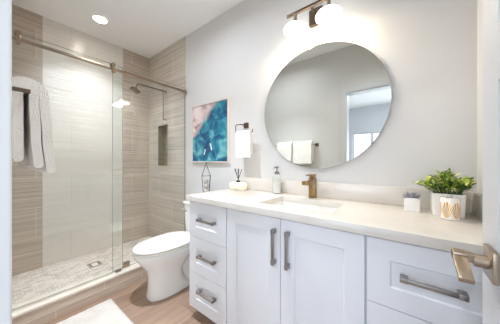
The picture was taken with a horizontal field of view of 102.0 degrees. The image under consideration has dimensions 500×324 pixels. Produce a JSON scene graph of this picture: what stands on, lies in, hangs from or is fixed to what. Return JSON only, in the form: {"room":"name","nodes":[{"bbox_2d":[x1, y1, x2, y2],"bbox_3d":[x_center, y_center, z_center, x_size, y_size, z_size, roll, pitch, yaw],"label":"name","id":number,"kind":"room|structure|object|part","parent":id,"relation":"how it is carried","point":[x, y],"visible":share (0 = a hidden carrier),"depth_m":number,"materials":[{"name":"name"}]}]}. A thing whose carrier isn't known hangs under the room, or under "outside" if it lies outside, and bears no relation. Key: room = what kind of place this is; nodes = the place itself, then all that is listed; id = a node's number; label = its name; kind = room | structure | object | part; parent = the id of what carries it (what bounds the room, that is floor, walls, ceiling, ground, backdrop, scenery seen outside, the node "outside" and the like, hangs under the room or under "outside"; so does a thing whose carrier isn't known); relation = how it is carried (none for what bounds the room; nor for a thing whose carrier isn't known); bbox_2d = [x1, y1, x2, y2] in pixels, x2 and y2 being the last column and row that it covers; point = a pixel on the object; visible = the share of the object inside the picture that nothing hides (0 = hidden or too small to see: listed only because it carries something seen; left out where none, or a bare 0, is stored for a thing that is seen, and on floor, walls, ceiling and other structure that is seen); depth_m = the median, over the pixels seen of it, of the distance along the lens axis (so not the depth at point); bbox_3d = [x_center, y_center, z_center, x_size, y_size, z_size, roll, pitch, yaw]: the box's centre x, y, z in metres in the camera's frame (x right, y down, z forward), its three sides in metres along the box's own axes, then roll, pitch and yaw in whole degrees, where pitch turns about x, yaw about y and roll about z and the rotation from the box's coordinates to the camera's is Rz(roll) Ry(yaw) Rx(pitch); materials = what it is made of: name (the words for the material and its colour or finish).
{"room":"bathroom","nodes":[
{"label":"bathroom","id":0,"kind":"room"},
{"bbox_2d":[12,30,122,312],"bbox_3d":[-1.406,0.063,1.578,0.044,1.884,0.740,0,0,37],"label":"shower door","id":1,"kind":"structure","parent":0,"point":[17,33],"depth_m":1.67,"materials":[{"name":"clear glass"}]},
{"bbox_2d":[12,261,141,318],"bbox_3d":[-1.216,1.017,1.855,0.143,0.020,1.452,0,0,37],"label":"trim","id":2,"kind":"structure","parent":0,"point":[133,266],"depth_m":1.57,"materials":[{"name":"beige stone"}]},
{"bbox_2d":[112,66,184,271],"bbox_3d":[-1.018,0.066,2.137,0.032,1.882,0.756,0,0,37],"label":"screen","id":3,"kind":"object","parent":2,"relation":"on","point":[126,263],"visible":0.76,"depth_m":1.87,"materials":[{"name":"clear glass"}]},
{"bbox_2d":[12,267,147,323],"bbox_3d":[-1.217,1.121,1.856,0.130,0.188,1.452,0,0,37],"label":"trim","id":4,"kind":"structure","parent":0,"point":[47,313],"depth_m":1.59,"materials":[{"name":"tile"}]},
{"bbox_2d":[12,4,148,275],"bbox_3d":[-2.012,-0.145,2.389,0.120,2.720,1.572,0,0,37],"label":"wall","id":5,"kind":"structure","parent":0,"point":[27,59],"depth_m":2.09,"materials":[{"name":"beige tile"}]},
{"bbox_2d":[12,236,151,305],"bbox_3d":[-1.596,1.160,2.151,0.830,0.110,1.460,0,0,37],"label":"floor","id":6,"kind":"structure","parent":0,"point":[26,286],"depth_m":2.00,"materials":[{"name":"tile"}]},
{"bbox_2d":[87,261,102,267],"bbox_3d":[-1.657,1.103,2.161,0.110,0.004,0.110,0,0,37],"label":"shower drain","id":7,"kind":"object","parent":6,"relation":"on","point":[96,263],"visible":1,"depth_m":2.16,"materials":[{"name":"silver metal"}]},
{"bbox_2d":[43,17,122,266],"bbox_3d":[-1.974,-0.145,2.439,0.120,2.720,0.755,0,0,37],"label":"wall panel","id":8,"kind":"object","parent":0,"point":[77,197],"visible":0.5,"depth_m":2.34,"materials":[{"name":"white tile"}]},
{"bbox_2d":[12,0,242,58],"bbox_3d":[-0.627,-1.555,1.409,3.511,0.100,1.700,0,0,37],"label":"ceiling","id":9,"kind":"structure","parent":0,"point":[145,28],"depth_m":2.11,"materials":[{"name":"white paint"}]},
{"bbox_2d":[91,14,108,23],"bbox_3d":[-1.590,-1.500,2.144,0.154,0.008,0.154,0,0,37],"label":"recessed light","id":10,"kind":"object","parent":9,"relation":"in","point":[98,18],"visible":1,"depth_m":2.14,"materials":[{"name":"white paint"}]},
{"bbox_2d":[45,277,215,323],"bbox_3d":[-0.235,1.185,1.033,2.431,0.060,1.580,0,0,37],"label":"floor","id":11,"kind":"structure","parent":0,"point":[132,300],"depth_m":1.58,"materials":[{"name":"brown wood"}]},
{"bbox_2d":[57,299,133,323],"bbox_3d":[-0.992,1.142,1.241,0.805,0.024,0.510,0,0,37],"label":"bath mat","id":12,"kind":"object","parent":11,"relation":"on","point":[106,312],"visible":1,"depth_m":1.47,"materials":[{"name":"white fabric"}]},
{"bbox_2d":[132,200,188,301],"bbox_3d":[-0.678,0.787,1.881,0.411,0.735,0.746,0,0,37],"label":"toilet","id":13,"kind":"object","parent":11,"relation":"on","point":[164,258],"visible":0.67,"depth_m":1.71,"materials":[{"name":"white ceramic"}]},
{"bbox_3d":[-0.758,0.745,1.806,0.374,0.016,0.525,0,0,37],"label":"seat","id":14,"kind":"part","parent":13,"relation":"part of","materials":[{"name":"white plastic"}]},
{"bbox_3d":[-0.755,0.719,1.810,0.376,0.032,0.539,0,0,37],"label":"lid","id":15,"kind":"part","parent":13,"relation":"part of","materials":[{"name":"white plastic"}]},
{"bbox_3d":[-0.740,0.955,1.829,0.362,0.400,0.570,0,0,37],"label":"bowl","id":16,"kind":"part","parent":13,"relation":"part of","materials":[{"name":"white ceramic"}]},
{"bbox_3d":[-0.502,0.618,2.091,0.370,0.335,0.185,0,0,37],"label":"tank","id":17,"kind":"part","parent":13,"relation":"part of","materials":[{"name":"white ceramic"}]},
{"bbox_2d":[189,201,226,323],"bbox_3d":[-0.147,0.725,1.594,0.386,0.860,0.578,0,0,37],"label":"base cabinet","id":18,"kind":"object","parent":11,"relation":"on","point":[207,223],"visible":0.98,"depth_m":1.38,"materials":[{"name":"white paint"}]},
{"bbox_3d":[-0.301,0.915,1.370,0.170,0.017,0.034,0,0,37],"label":"pull handle","id":19,"kind":"part","parent":18,"relation":"part of","materials":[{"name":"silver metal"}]},
{"bbox_3d":[-0.301,0.670,1.370,0.170,0.017,0.034,0,0,37],"label":"pull handle","id":20,"kind":"part","parent":18,"relation":"part of","materials":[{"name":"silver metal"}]},
{"bbox_3d":[-0.301,0.412,1.370,0.170,0.017,0.034,0,0,37],"label":"pull handle","id":21,"kind":"part","parent":18,"relation":"part of","materials":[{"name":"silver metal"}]},
{"bbox_3d":[-0.295,0.941,1.400,0.378,0.258,0.020,0,0,37],"label":"drawer","id":22,"kind":"part","parent":18,"relation":"part of","materials":[{"name":"white paint"}]},
{"bbox_3d":[-0.295,0.681,1.400,0.378,0.256,0.020,0,0,37],"label":"drawer","id":23,"kind":"part","parent":18,"relation":"part of","materials":[{"name":"white paint"}]},
{"bbox_3d":[-0.295,0.425,1.400,0.378,0.252,0.020,0,0,37],"label":"drawer","id":24,"kind":"part","parent":18,"relation":"part of","materials":[{"name":"white paint"}]},
{"bbox_2d":[227,208,365,323],"bbox_3d":[0.311,0.725,1.243,0.768,0.860,0.578,0,0,37],"label":"base cabinet","id":25,"kind":"object","parent":11,"relation":"on","point":[280,271],"visible":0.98,"depth_m":1.00,"materials":[{"name":"white paint"}]},
{"bbox_3d":[0.011,0.684,1.165,0.378,0.771,0.020,0,0,37],"label":"cabinet door","id":26,"kind":"part","parent":25,"relation":"part of","materials":[{"name":"white paint"}]},
{"bbox_3d":[0.121,0.443,1.047,0.017,0.183,0.034,0,0,37],"label":"pull handle","id":27,"kind":"part","parent":25,"relation":"part of","materials":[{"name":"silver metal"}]},
{"bbox_3d":[0.183,0.442,1.000,0.017,0.183,0.034,0,0,37],"label":"pull handle","id":28,"kind":"part","parent":25,"relation":"part of","materials":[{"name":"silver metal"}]},
{"bbox_3d":[0.314,0.684,0.933,0.379,0.771,0.020,0,0,37],"label":"cabinet door","id":29,"kind":"part","parent":25,"relation":"part of","materials":[{"name":"white paint"}]},
{"bbox_2d":[186,177,482,254],"bbox_3d":[0.317,0.223,1.254,1.581,0.141,0.556,0,0,37],"label":"countertop","id":30,"kind":"structure","parent":25,"relation":"on","point":[368,210],"depth_m":1.02,"materials":[{"name":"white stone"}]},
{"bbox_2d":[229,169,246,189],"bbox_3d":[-0.106,0.162,1.818,0.176,0.186,0.084,0,0,37],"label":"reed diffuser","id":31,"kind":"object","parent":30,"relation":"on","point":[237,185],"visible":1,"depth_m":1.79,"materials":[{"name":"beige ceramic"}]},
{"bbox_2d":[272,166,281,192],"bbox_3d":[0.213,0.148,1.602,0.073,0.213,0.072,0,0,-9],"label":"soap dispenser","id":32,"kind":"object","parent":30,"relation":"on","point":[277,186],"visible":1,"depth_m":1.58,"materials":[{"name":"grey glass"}]},
{"bbox_2d":[271,201,337,213],"bbox_3d":[0.315,0.367,1.233,0.470,0.146,0.340,0,0,37],"label":"sink","id":33,"kind":"object","parent":30,"relation":"in","point":[282,203],"visible":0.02,"depth_m":1.37,"materials":[{"name":"white ceramic"}]},
{"bbox_2d":[302,174,316,197],"bbox_3d":[0.399,0.173,1.359,0.048,0.163,0.169,0,0,37],"label":"faucet","id":34,"kind":"object","parent":30,"relation":"on","point":[312,182],"visible":1,"depth_m":1.39,"materials":[{"name":"brown metal"}]},
{"bbox_3d":[0.386,0.143,1.343,0.038,0.024,0.127,0,0,37],"label":"spout","id":35,"kind":"part","parent":34,"relation":"part of","materials":[{"name":"brown metal"}]},
{"bbox_3d":[0.419,0.105,1.385,0.040,0.029,0.095,0,0,37],"label":"lever","id":36,"kind":"part","parent":34,"relation":"part of","materials":[{"name":"brown metal"}]},
{"bbox_2d":[403,191,420,211],"bbox_3d":[0.831,0.205,1.041,0.075,0.098,0.083,0,0,37],"label":"succulent planter","id":37,"kind":"object","parent":30,"relation":"on","point":[411,203],"visible":1,"depth_m":1.02,"materials":[{"name":"white ceramic"}]},
{"bbox_3d":[0.834,0.221,1.042,0.064,0.067,0.064,0,0,37],"label":"pot","id":38,"kind":"part","parent":37,"relation":"part of","materials":[{"name":"white ceramic"}]},
{"bbox_2d":[411,168,478,217],"bbox_3d":[0.918,0.144,0.975,0.238,0.221,0.217,0,0,37],"label":"potted plant","id":39,"kind":"object","parent":30,"relation":"on","point":[446,180],"visible":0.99,"depth_m":0.94,"materials":[{"name":"green plant"}]},
{"bbox_3d":[0.940,0.203,0.967,0.116,0.103,0.116,0,0,37],"label":"pot","id":40,"kind":"part","parent":39,"relation":"part of","materials":[{"name":"white ceramic"}]},
{"bbox_2d":[440,195,459,220],"bbox_3d":[0.876,0.201,0.887,0.064,0.107,0.064,0,0,37],"label":"jar","id":41,"kind":"object","parent":30,"relation":"on","point":[449,205],"visible":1,"depth_m":0.86,"materials":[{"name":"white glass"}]},
{"bbox_2d":[366,236,482,323],"bbox_3d":[0.776,0.725,0.887,0.402,0.860,0.578,0,0,37],"label":"base cabinet","id":42,"kind":"object","parent":11,"relation":"on","point":[406,283],"visible":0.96,"depth_m":0.71,"materials":[{"name":"white paint"}]},
{"bbox_3d":[0.627,0.681,0.693,0.394,0.256,0.020,0,0,37],"label":"drawer","id":43,"kind":"part","parent":42,"relation":"part of","materials":[{"name":"white paint"}]},
{"bbox_3d":[0.606,0.420,0.675,0.170,0.017,0.034,0,0,37],"label":"pull handle","id":44,"kind":"part","parent":42,"relation":"part of","materials":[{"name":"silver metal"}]},
{"bbox_2d":[202,162,210,191],"bbox_3d":[-0.445,0.214,2.050,0.090,0.405,0.090,0,0,-13],"label":"ornament","id":45,"kind":"object","parent":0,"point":[206,185],"visible":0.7,"depth_m":2.03,"materials":[{"name":"grey metal"}]},
{"bbox_2d":[149,0,476,236],"bbox_3d":[-0.149,-0.145,2.033,3.511,2.720,0.128,0,0,37],"label":"wall","id":46,"kind":"structure","parent":0,"point":[427,49],"depth_m":1.45,"materials":[{"name":"white paint"}]},
{"bbox_2d":[129,83,166,120],"bbox_3d":[-1.254,-0.742,2.523,0.094,0.410,0.439,0,0,37],"label":"shower","id":47,"kind":"object","parent":46,"relation":"attached to","point":[134,89],"visible":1,"depth_m":2.49,"materials":[{"name":"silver metal"}]},
{"bbox_3d":[-1.358,-0.841,2.387,0.094,0.061,0.096,0,0,37],"label":"spray plate","id":48,"kind":"part","parent":47,"relation":"part of","materials":[{"name":"brown metal"}]},
{"bbox_3d":[-1.250,-0.899,2.528,0.018,0.065,0.352,0,0,37],"label":"arm","id":49,"kind":"part","parent":47,"relation":"part of","materials":[{"name":"brown metal"}]},
{"bbox_2d":[158,124,166,165],"bbox_3d":[-1.157,-0.211,2.788,0.243,0.555,0.096,0,0,37],"label":"shower niche","id":50,"kind":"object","parent":46,"relation":"attached to","point":[162,129],"depth_m":2.86,"materials":[{"name":"tile"}]},
{"bbox_2d":[191,97,229,162],"bbox_3d":[-0.436,-0.304,2.164,0.581,0.638,0.027,0,0,37],"label":"framed picture","id":51,"kind":"object","parent":46,"relation":"attached to","point":[210,121],"visible":1,"depth_m":2.14,"materials":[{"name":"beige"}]},
{"bbox_2d":[235,122,252,132],"bbox_3d":[-0.032,-0.299,1.821,0.200,0.107,0.082,0,0,37],"label":"towel ring","id":52,"kind":"object","parent":46,"relation":"attached to","point":[246,125],"visible":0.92,"depth_m":1.85,"materials":[{"name":"brown metal"}]},
{"bbox_2d":[236,130,252,157],"bbox_3d":[-0.055,-0.148,1.790,0.164,0.240,0.041,0,0,37],"label":"hand towel","id":53,"kind":"object","parent":52,"relation":"hanging from","point":[244,139],"visible":1,"depth_m":1.77,"materials":[{"name":"white fabric"}]},
{"bbox_2d":[284,0,341,37],"bbox_3d":[0.428,-1.014,1.394,0.394,0.186,0.201,0,0,37],"label":"vanity light","id":54,"kind":"object","parent":46,"relation":"attached to","point":[329,14],"visible":1,"depth_m":1.38,"materials":[{"name":"white glass"}]},
{"bbox_3d":[0.324,-0.947,1.449,0.162,0.052,0.162,0,0,37],"label":"lamp shade","id":55,"kind":"part","parent":54,"relation":"part of","materials":[{"name":"white glass"}]},
{"bbox_3d":[0.479,-1.046,1.468,0.100,0.122,0.021,0,0,37],"label":"wall plate","id":56,"kind":"part","parent":54,"relation":"part of","materials":[{"name":"brown metal"}]},
{"bbox_3d":[0.508,-0.947,1.308,0.162,0.052,0.162,0,0,37],"label":"lamp shade","id":57,"kind":"part","parent":54,"relation":"part of","materials":[{"name":"white glass"}]},
{"bbox_2d":[265,41,391,168],"bbox_3d":[0.483,-0.390,1.463,0.890,0.890,0.016,0,0,37],"label":"round mirror","id":58,"kind":"object","parent":46,"relation":"attached to","point":[329,103],"visible":1,"depth_m":1.41,"materials":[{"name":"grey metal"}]},
{"bbox_2d":[237,177,477,212],"bbox_3d":[0.495,0.203,1.455,1.541,0.103,0.020,0,0,37],"label":"backsplash","id":59,"kind":"structure","parent":46,"relation":"attached to","point":[366,193],"depth_m":1.31,"materials":[{"name":"white stone"}]},
{"bbox_2d":[477,0,482,194],"bbox_3d":[0.719,-0.145,0.378,0.120,2.720,1.460,0,0,37],"label":"wall","id":60,"kind":"structure","parent":0,"point":[479,2],"depth_m":0.95,"materials":[{"name":"white paint"}]},
{"bbox_3d":[-0.707,-0.145,0.475,2.501,2.720,0.120,0,0,37],"label":"wall","id":61,"kind":"structure","parent":0,"visible":0},
{"bbox_2d":[0,0,11,323],"bbox_3d":[-0.157,0.087,0.144,0.975,2.135,0.024,0,0,37],"label":"trim","id":62,"kind":"structure","parent":61,"relation":"attached to","point":[5,5],"depth_m":0.39,"materials":[{"name":"grey paint"}]},
{"bbox_2d":[12,86,30,100],"bbox_3d":[-1.006,-0.233,0.833,0.658,0.048,0.084,0,0,37],"label":"towel bar","id":63,"kind":"object","parent":61,"relation":"attached to","point":[18,89],"visible":0.45,"depth_m":0.67,"materials":[{"name":"brown metal"}]},
{"bbox_3d":[-0.764,-0.233,0.647,0.048,0.048,0.084,0,0,37],"label":"bar post","id":64,"kind":"part","parent":63,"relation":"part of","materials":[{"name":"brown metal"}]},
{"bbox_2d":[17,161,33,169],"bbox_3d":[-1.102,-0.122,0.963,0.253,0.336,0.134,0,0,37],"label":"bath towel","id":65,"kind":"object","parent":63,"relation":"hanging from","point":[19,163],"visible":0.02,"depth_m":1.00,"materials":[{"name":"white fabric"}]},
{"bbox_2d":[12,76,55,172],"bbox_3d":[-0.876,-0.122,0.789,0.283,0.336,0.134,0,0,37],"label":"bath towel","id":66,"kind":"object","parent":63,"relation":"hanging from","point":[31,121],"visible":0.68,"depth_m":0.72,"materials":[{"name":"white fabric"}]},
{"bbox_2d":[12,35,185,93],"bbox_3d":[-1.212,-0.830,1.852,0.030,0.056,1.452,0,0,37],"label":"shower rail","id":67,"kind":"object","parent":61,"relation":"attached to","point":[13,37],"visible":1,"depth_m":1.68,"materials":[{"name":"silver metal"}]},
{"bbox_2d":[451,0,499,323],"bbox_3d":[0.324,0.134,0.199,0.100,2.018,0.714,0,0,36],"label":"door","id":68,"kind":"structure","parent":61,"relation":"in","point":[489,261],"depth_m":0.42,"materials":[{"name":"grey paint"}]},
{"bbox_3d":[0.441,0.215,0.421,0.022,0.039,0.086,0,0,37],"label":"lever","id":69,"kind":"part","parent":68,"relation":"part of","materials":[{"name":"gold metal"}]},
{"bbox_3d":[0.497,0.211,0.418,0.009,0.062,0.066,0,0,37],"label":"handle","id":70,"kind":"part","parent":68,"relation":"part of","materials":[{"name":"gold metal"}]}
]}

